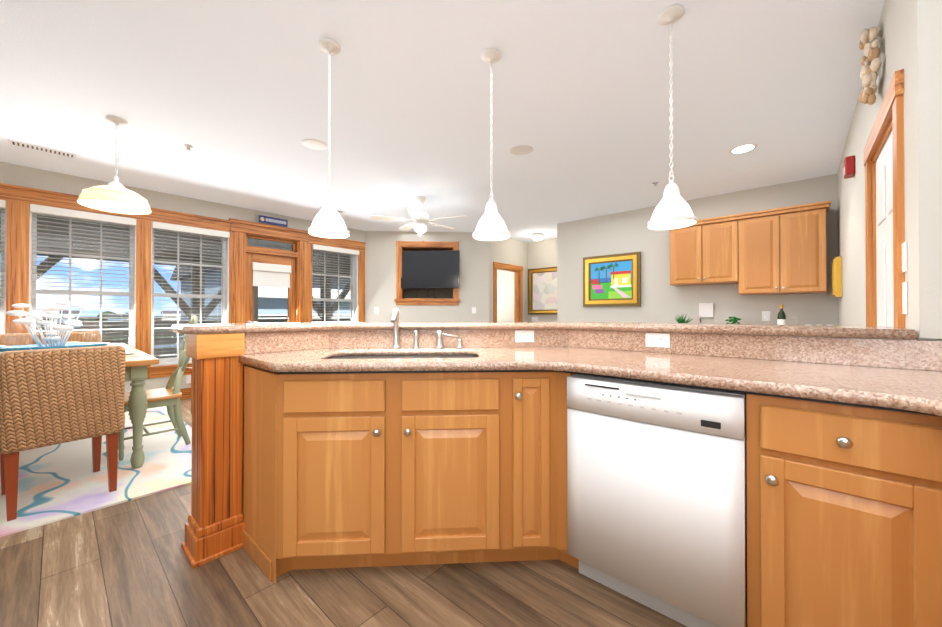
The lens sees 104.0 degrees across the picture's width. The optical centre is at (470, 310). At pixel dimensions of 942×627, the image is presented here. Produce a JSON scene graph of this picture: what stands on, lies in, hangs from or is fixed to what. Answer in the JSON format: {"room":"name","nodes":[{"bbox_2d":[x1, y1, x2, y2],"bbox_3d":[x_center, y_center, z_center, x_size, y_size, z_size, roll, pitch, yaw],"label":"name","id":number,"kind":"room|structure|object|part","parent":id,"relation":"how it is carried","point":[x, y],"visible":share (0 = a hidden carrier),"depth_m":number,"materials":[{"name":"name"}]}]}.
{"room":"kitchen","nodes":[
{"label":"kitchen","id":0,"kind":"room"},
{"bbox_2d":[0,162,364,391],"bbox_3d":[-4.428,-0.180,4.316,0.200,2.680,7.400,0,0,42],"label":"wall","id":1,"kind":"structure","parent":0,"point":[19,175],"depth_m":4.67,"materials":[{"name":"grey paint"}]},
{"bbox_2d":[0,200,6,333],"bbox_3d":[-5.106,-0.220,3.506,0.235,1.830,0.850,0,0,42],"label":"window","id":2,"kind":"structure","parent":1,"relation":"in","point":[3,211],"depth_m":3.82,"materials":[{"name":"white plastic"}]},
{"bbox_2d":[0,183,365,399],"bbox_3d":[-4.418,-0.082,4.279,0.262,2.485,7.120,0,0,42],"label":"window","id":3,"kind":"structure","parent":1,"relation":"in","point":[70,215],"depth_m":4.52,"materials":[{"name":"brown wood"}]},
{"bbox_3d":[-4.418,-0.082,4.279,0.262,2.485,7.120,0,0,42],"label":"window wall trim","id":4,"kind":"part","parent":3,"relation":"part of","materials":[{"name":"brown wood"}]},
{"bbox_2d":[259,215,287,226],"bbox_3d":[-3.025,-1.377,5.637,0.024,0.110,0.410,0,0,42],"label":"sign","id":5,"kind":"object","parent":3,"relation":"attached to","point":[273,221],"visible":1,"depth_m":5.63,"materials":[{"name":"blue"}]},
{"bbox_2d":[186,374,190,383],"bbox_3d":[-3.752,0.904,4.912,0.008,0.120,0.080,0,0,42],"label":"outlet","id":6,"kind":"object","parent":1,"relation":"attached to","point":[188,378],"visible":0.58,"depth_m":4.90,"materials":[{"name":"white plastic"}]},
{"bbox_2d":[151,221,229,366],"bbox_3d":[-3.790,-0.211,4.983,0.235,1.830,0.845,0,0,42],"label":"window","id":7,"kind":"structure","parent":1,"relation":"in","point":[224,236],"depth_m":4.94,"materials":[{"name":"white plastic"}]},
{"bbox_2d":[246,253,295,322],"bbox_3d":[-3.100,0.146,5.742,0.104,2.025,0.760,0,0,42],"label":"door","id":8,"kind":"structure","parent":1,"relation":"in","point":[265,271],"depth_m":5.72,"materials":[{"name":"brown wood"}]},
{"bbox_2d":[312,244,358,321],"bbox_3d":[-2.425,-0.201,6.515,0.235,1.830,0.870,0,0,42],"label":"window","id":9,"kind":"structure","parent":1,"relation":"in","point":[353,282],"depth_m":6.61,"materials":[{"name":"white plastic"}]},
{"bbox_2d":[0,398,686,626],"bbox_3d":[-0.012,1.180,2.650,9.000,0.060,10.800,0,0,42],"label":"floor","id":10,"kind":"structure","parent":0,"point":[126,564],"depth_m":1.52,"materials":[{"name":"brown wood"}]},
{"bbox_2d":[0,406,191,536],"bbox_3d":[-3.643,1.144,2.671,2.950,0.012,2.600,0,0,42],"label":"rug","id":11,"kind":"object","parent":10,"relation":"on","point":[58,482],"visible":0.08,"depth_m":2.53,"materials":[{"name":"fabric"}]},
{"bbox_2d":[0,333,31,345],"bbox_3d":[-4.541,0.683,3.466,0.606,0.917,0.500,0,0,42],"label":"chair","id":12,"kind":"object","parent":11,"relation":"on","point":[4,340],"depth_m":3.71,"materials":[{"name":"brown wicker"}]},
{"bbox_2d":[0,345,125,520],"bbox_3d":[-2.570,0.676,2.303,0.606,0.917,0.500,0,0,36],"label":"chair","id":13,"kind":"object","parent":11,"relation":"on","point":[50,397],"visible":1,"depth_m":2.12,"materials":[{"name":"brown wicker"}]},
{"bbox_2d":[32,331,100,344],"bbox_3d":[-4.205,0.686,3.843,0.606,0.917,0.500,0,0,42],"label":"chair","id":14,"kind":"object","parent":11,"relation":"on","point":[78,336],"depth_m":4.03,"materials":[{"name":"brown wicker"}]},
{"bbox_2d":[0,301,158,468],"bbox_3d":[-3.548,0.526,2.871,2.130,1.224,1.420,0,0,42],"label":"dining table","id":15,"kind":"object","parent":11,"relation":"on","point":[137,361],"visible":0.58,"depth_m":2.84,"materials":[{"name":"green paint"}]},
{"bbox_2d":[118,315,197,460],"bbox_3d":[-2.646,0.587,3.095,0.440,1.106,0.555,0,0,42],"label":"chair","id":16,"kind":"object","parent":11,"relation":"on","point":[168,396],"visible":0.52,"depth_m":3.08,"materials":[{"name":"green paint"}]},
{"bbox_2d":[184,367,191,413],"bbox_3d":[-2.767,0.663,4.592,0.820,0.998,1.066,0,0,2],"label":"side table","id":17,"kind":"object","parent":10,"relation":"on","point":[188,369],"depth_m":4.14,"materials":[{"name":"brown wood"}]},
{"bbox_2d":[171,308,941,626],"bbox_3d":[0.029,0.557,0.775,3.840,1.163,3.650,0,0,42],"label":"kitchen counter","id":18,"kind":"object","parent":10,"relation":"on","point":[718,475],"visible":1,"depth_m":1.53,"materials":[{"name":"brown wood"}]},
{"bbox_3d":[-1.250,0.626,1.789,0.238,1.038,0.210,0,0,42],"label":"pine post","id":19,"kind":"part","parent":18,"relation":"part of","materials":[{"name":"orange wood"}]},
{"bbox_2d":[238,347,941,415],"bbox_3d":[-0.132,0.226,0.692,3.028,0.035,3.308,0,0,42],"label":"countertop","id":20,"kind":"structure","parent":18,"relation":"on","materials":[{"name":"stone"}]},
{"bbox_2d":[391,308,462,348],"bbox_3d":[-0.272,0.100,2.111,0.326,0.232,0.382,0,0,42],"label":"faucet","id":21,"kind":"object","parent":20,"relation":"on","point":[421,335],"depth_m":2.17,"materials":[{"name":"silver metal"}]},
{"bbox_2d":[515,330,669,347],"bbox_3d":[0.637,0.152,2.041,0.789,0.072,0.234,0,0,42],"label":"outlets","id":22,"kind":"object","parent":18,"relation":"on","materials":[{"name":"white plastic"}]},
{"bbox_2d":[244,329,941,370],"bbox_3d":[0.652,0.158,1.222,3.500,0.105,1.478,0,0,42],"label":"backsplash","id":23,"kind":"structure","parent":18,"relation":"on","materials":[{"name":"stone"}]},
{"bbox_2d":[567,374,746,626],"bbox_3d":[0.818,0.709,1.560,0.599,0.870,0.607,0,0,42],"label":"dishwasher","id":24,"kind":"object","parent":18,"relation":"in","point":[657,471],"depth_m":1.30,"materials":[{"name":"grey metal"}]},
{"bbox_2d":[668,201,835,325],"bbox_3d":[3.203,0.006,4.383,1.665,2.310,0.640,0,0,42],"label":"wet bar","id":25,"kind":"object","parent":10,"relation":"on","point":[782,250],"visible":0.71,"depth_m":4.25,"materials":[{"name":"brown wood"}]},
{"bbox_2d":[697,323,835,325],"bbox_3d":[3.203,0.223,4.381,1.665,0.124,0.640,0,0,42],"label":"countertop","id":26,"kind":"structure","parent":25,"relation":"on","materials":[{"name":"stone"}]},
{"bbox_2d":[365,231,488,321],"bbox_3d":[-0.824,-0.163,7.027,2.348,2.680,0.120,0,0,-3],"label":"wall","id":27,"kind":"structure","parent":0,"point":[380,269],"depth_m":6.96,"materials":[{"name":"grey paint"}]},
{"bbox_2d":[374,307,378,313],"bbox_3d":[-1.772,-0.014,6.908,0.080,0.120,0.006,0,0,-3],"label":"light switch","id":28,"kind":"object","parent":27,"relation":"attached to","point":[376,310],"visible":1,"depth_m":6.91,"materials":[{"name":"white plastic"}]},
{"bbox_2d":[394,241,459,304],"bbox_3d":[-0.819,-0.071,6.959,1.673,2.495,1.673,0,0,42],"label":"trim","id":29,"kind":"structure","parent":27,"relation":"attached to","point":[446,296],"depth_m":6.97,"materials":[{"name":"brown wood"}]},
{"bbox_2d":[401,250,459,296],"bbox_3d":[-0.823,-0.691,6.923,1.032,0.889,0.780,0,0,42],"label":"wall-mounted tv","id":30,"kind":"object","parent":27,"relation":"attached to","point":[430,269],"visible":0.88,"depth_m":6.90,"materials":[{"name":"black plastic"}]},
{"bbox_2d":[0,0,884,241],"bbox_3d":[-0.012,-1.565,2.666,9.000,0.070,10.800,0,0,42],"label":"ceiling","id":31,"kind":"structure","parent":0,"point":[234,93],"depth_m":2.66,"materials":[{"name":"white paint"}]},
{"bbox_2d":[8,139,76,157],"bbox_3d":[-3.924,-1.505,3.381,0.137,0.039,0.409,0,0,42],"label":"ceiling vent","id":32,"kind":"object","parent":31,"relation":"in","point":[12,142],"depth_m":3.44,"materials":[{"name":"white metal"}]},
{"bbox_2d":[77,116,151,214],"bbox_3d":[-2.833,-1.177,2.940,0.430,0.701,0.430,0,0,42],"label":"dome pendant light","id":33,"kind":"object","parent":31,"relation":"hanging from","point":[115,196],"visible":0.98,"depth_m":2.91,"materials":[{"name":"white glass"}]},
{"bbox_2d":[184,144,192,150],"bbox_3d":[-2.573,-1.505,3.345,0.139,0.039,0.060,0,0,42],"label":"sprinkler","id":34,"kind":"object","parent":31,"relation":"in","point":[188,146],"depth_m":3.39,"materials":[{"name":"white paint"}]},
{"bbox_2d":[302,139,327,149],"bbox_3d":[-1.394,-1.506,3.280,0.206,0.039,0.209,0,0,42],"label":"ceiling vent","id":35,"kind":"object","parent":31,"relation":"in","point":[315,144],"depth_m":3.36,"materials":[{"name":"white paint"}]},
{"bbox_2d":[308,38,348,237],"bbox_3d":[-0.817,-0.987,2.121,0.223,1.091,0.223,0,0,42],"label":"pendant light","id":36,"kind":"object","parent":31,"relation":"hanging from","point":[328,221],"visible":1,"depth_m":2.10,"materials":[{"name":"white glass"}]},
{"bbox_2d":[370,196,465,242],"bbox_3d":[-0.646,-1.210,4.953,1.250,0.609,1.206,0,0,42],"label":"ceiling fan","id":37,"kind":"object","parent":31,"relation":"hanging from","point":[420,219],"visible":1,"depth_m":4.84,"materials":[{"name":"white metal"}]},
{"bbox_2d":[473,48,509,240],"bbox_3d":[0.121,-0.986,2.196,0.223,1.091,0.223,0,0,42],"label":"pendant light","id":38,"kind":"object","parent":31,"relation":"hanging from","point":[491,225],"visible":1,"depth_m":2.17,"materials":[{"name":"white glass"}]},
{"bbox_2d":[510,145,532,154],"bbox_3d":[0.466,-1.505,3.397,0.206,0.039,0.208,0,0,42],"label":"ceiling vent","id":39,"kind":"object","parent":31,"relation":"in","point":[520,149],"depth_m":3.48,"materials":[{"name":"white paint"}]},
{"bbox_2d":[532,233,542,240],"bbox_3d":[1.299,-1.439,7.189,0.230,0.124,0.230,0,0,42],"label":"light","id":40,"kind":"object","parent":31,"relation":"attached to","point":[537,236],"visible":1,"depth_m":7.11,"materials":[{"name":"white glass"}]},
{"bbox_2d":[648,4,696,229],"bbox_3d":[1.031,-0.988,1.894,0.223,1.091,0.223,0,0,42],"label":"pendant light","id":41,"kind":"object","parent":31,"relation":"hanging from","point":[672,210],"visible":1,"depth_m":1.87,"materials":[{"name":"white glass"}]},
{"bbox_2d":[729,143,757,153],"bbox_3d":[2.556,-1.522,3.459,0.220,0.004,0.220,0,0,42],"label":"recessed light","id":42,"kind":"object","parent":31,"relation":"in","point":[743,148],"visible":1,"depth_m":3.44,"materials":[{"name":"white metal"}]},
{"bbox_2d":[489,238,528,321],"bbox_3d":[0.935,-0.159,7.780,0.120,2.680,1.890,0,0,42],"label":"wall","id":43,"kind":"structure","parent":0,"point":[526,256],"depth_m":7.94,"materials":[{"name":"grey paint"}]},
{"bbox_2d":[529,239,556,321],"bbox_3d":[1.813,-0.160,7.601,1.430,2.680,0.130,0,0,42],"label":"wall","id":44,"kind":"structure","parent":0,"point":[542,254],"depth_m":7.78,"materials":[{"name":"grey paint"}]},
{"bbox_2d":[532,317,537,321],"bbox_3d":[1.375,0.182,7.910,0.160,0.120,0.008,0,0,42],"label":"light switch","id":45,"kind":"object","parent":44,"relation":"attached to","point":[534,319],"visible":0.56,"depth_m":7.91,"materials":[{"name":"white plastic"}]},
{"bbox_2d":[528,267,556,313],"bbox_3d":[1.550,-0.419,7.720,0.800,0.980,0.060,0,0,42],"label":"framed picture","id":46,"kind":"object","parent":44,"relation":"attached to","point":[542,290],"visible":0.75,"depth_m":7.75,"materials":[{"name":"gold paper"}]},
{"bbox_2d":[557,223,563,321],"bbox_3d":[1.897,-0.165,6.710,0.120,2.680,1.090,0,0,42],"label":"wall","id":47,"kind":"structure","parent":0,"point":[560,226],"depth_m":6.31,"materials":[{"name":"grey paint"}]},
{"bbox_2d":[564,174,837,325],"bbox_3d":[2.896,-0.174,5.170,3.420,2.680,0.120,0,0,42],"label":"wall","id":48,"kind":"structure","parent":0,"point":[663,300],"depth_m":5.04,"materials":[{"name":"grey paint"}]},
{"bbox_2d":[583,252,640,306],"bbox_3d":[2.163,-0.471,5.702,0.880,0.800,0.060,0,0,42],"label":"picture","id":49,"kind":"object","parent":48,"relation":"attached to","point":[612,280],"visible":1,"depth_m":5.67,"materials":[{"name":"multicoloured paper"}]},
{"bbox_2d":[590,261,631,298],"bbox_3d":[2.159,-0.471,5.697,0.640,0.560,0.003,0,0,42],"label":"art","id":50,"kind":"object","parent":49,"relation":"attached to","point":[608,279],"depth_m":5.69,"materials":[{"name":"multicoloured"}]},
{"bbox_2d":[699,303,713,316],"bbox_3d":[3.114,-0.011,4.873,0.160,0.190,0.028,0,0,42],"label":"light switch","id":51,"kind":"object","parent":48,"relation":"attached to","point":[705,309],"visible":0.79,"depth_m":4.86,"materials":[{"name":"white plastic"}]},
{"bbox_2d":[762,311,769,320],"bbox_3d":[3.585,0.061,4.469,0.080,0.120,0.008,0,0,42],"label":"outlet","id":52,"kind":"object","parent":48,"relation":"attached to","point":[766,314],"visible":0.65,"depth_m":4.46,"materials":[{"name":"white plastic"}]},
{"bbox_2d":[837,0,909,328],"bbox_3d":[2.925,-0.189,2.707,0.120,2.680,3.520,0,0,42],"label":"wall","id":53,"kind":"structure","parent":0,"point":[892,38],"depth_m":2.48,"materials":[{"name":"grey paint"}]},
{"bbox_2d":[832,256,841,297],"bbox_3d":[3.760,-0.343,3.785,0.060,0.400,0.300,0,0,42],"label":"framed picture","id":54,"kind":"object","parent":53,"relation":"attached to","point":[836,277],"visible":1,"depth_m":3.67,"materials":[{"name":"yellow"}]},
{"bbox_2d":[840,155,854,178],"bbox_3d":[2.911,-1.109,2.845,0.073,0.140,0.120,0,0,42],"label":"fire alarm","id":55,"kind":"object","parent":53,"relation":"attached to","point":[849,166],"visible":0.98,"depth_m":2.80,"materials":[{"name":"red plastic"}]},
{"bbox_2d":[858,26,881,104],"bbox_3d":[2.087,-1.276,1.928,0.067,0.416,0.268,0,0,42],"label":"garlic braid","id":56,"kind":"object","parent":53,"relation":"attached to","point":[871,62],"visible":1,"depth_m":1.88,"materials":[{"name":"beige food"}]},
{"bbox_2d":[876,131,893,326],"bbox_3d":[2.109,0.136,1.838,0.045,1.998,0.736,0,0,42],"label":"door","id":57,"kind":"structure","parent":53,"relation":"attached to","point":[884,233],"depth_m":1.89,"materials":[{"name":"white paint"}]},
{"bbox_2d":[902,242,906,272],"bbox_3d":[1.759,-0.217,1.496,0.008,0.120,0.080,0,0,42],"label":"light switch","id":58,"kind":"object","parent":53,"relation":"attached to","point":[904,245],"depth_m":1.47,"materials":[{"name":"white plastic"}]},
{"bbox_2d":[902,282,907,313],"bbox_3d":[1.759,-0.052,1.495,0.008,0.130,0.080,0,0,42],"label":"light switch","id":59,"kind":"object","parent":53,"relation":"attached to","point":[904,284],"depth_m":1.47,"materials":[{"name":"white plastic"}]},
{"bbox_2d":[908,0,941,340],"bbox_3d":[2.557,-0.202,0.581,2.400,2.680,0.145,0,0,42],"label":"wall","id":60,"kind":"structure","parent":0,"point":[925,96],"depth_m":1.31,"materials":[{"name":"grey paint"}]},
{"label":"outside","id":61,"kind":"structure","parent":0,"visible":0},
{"bbox_2d":[40,266,350,356],"bbox_3d":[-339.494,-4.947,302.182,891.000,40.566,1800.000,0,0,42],"label":"marina","id":62,"kind":"object","parent":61,"point":[270,291],"depth_m":42.46,"materials":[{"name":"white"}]},
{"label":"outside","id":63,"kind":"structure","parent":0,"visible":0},
{"bbox_2d":[0,210,350,358],"bbox_3d":[-4.745,-0.130,5.937,2.430,3.100,15.000,0,0,42],"label":"balcony","id":64,"kind":"object","parent":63,"point":[205,313],"depth_m":6.67,"materials":[{"name":"grey"}]}
]}

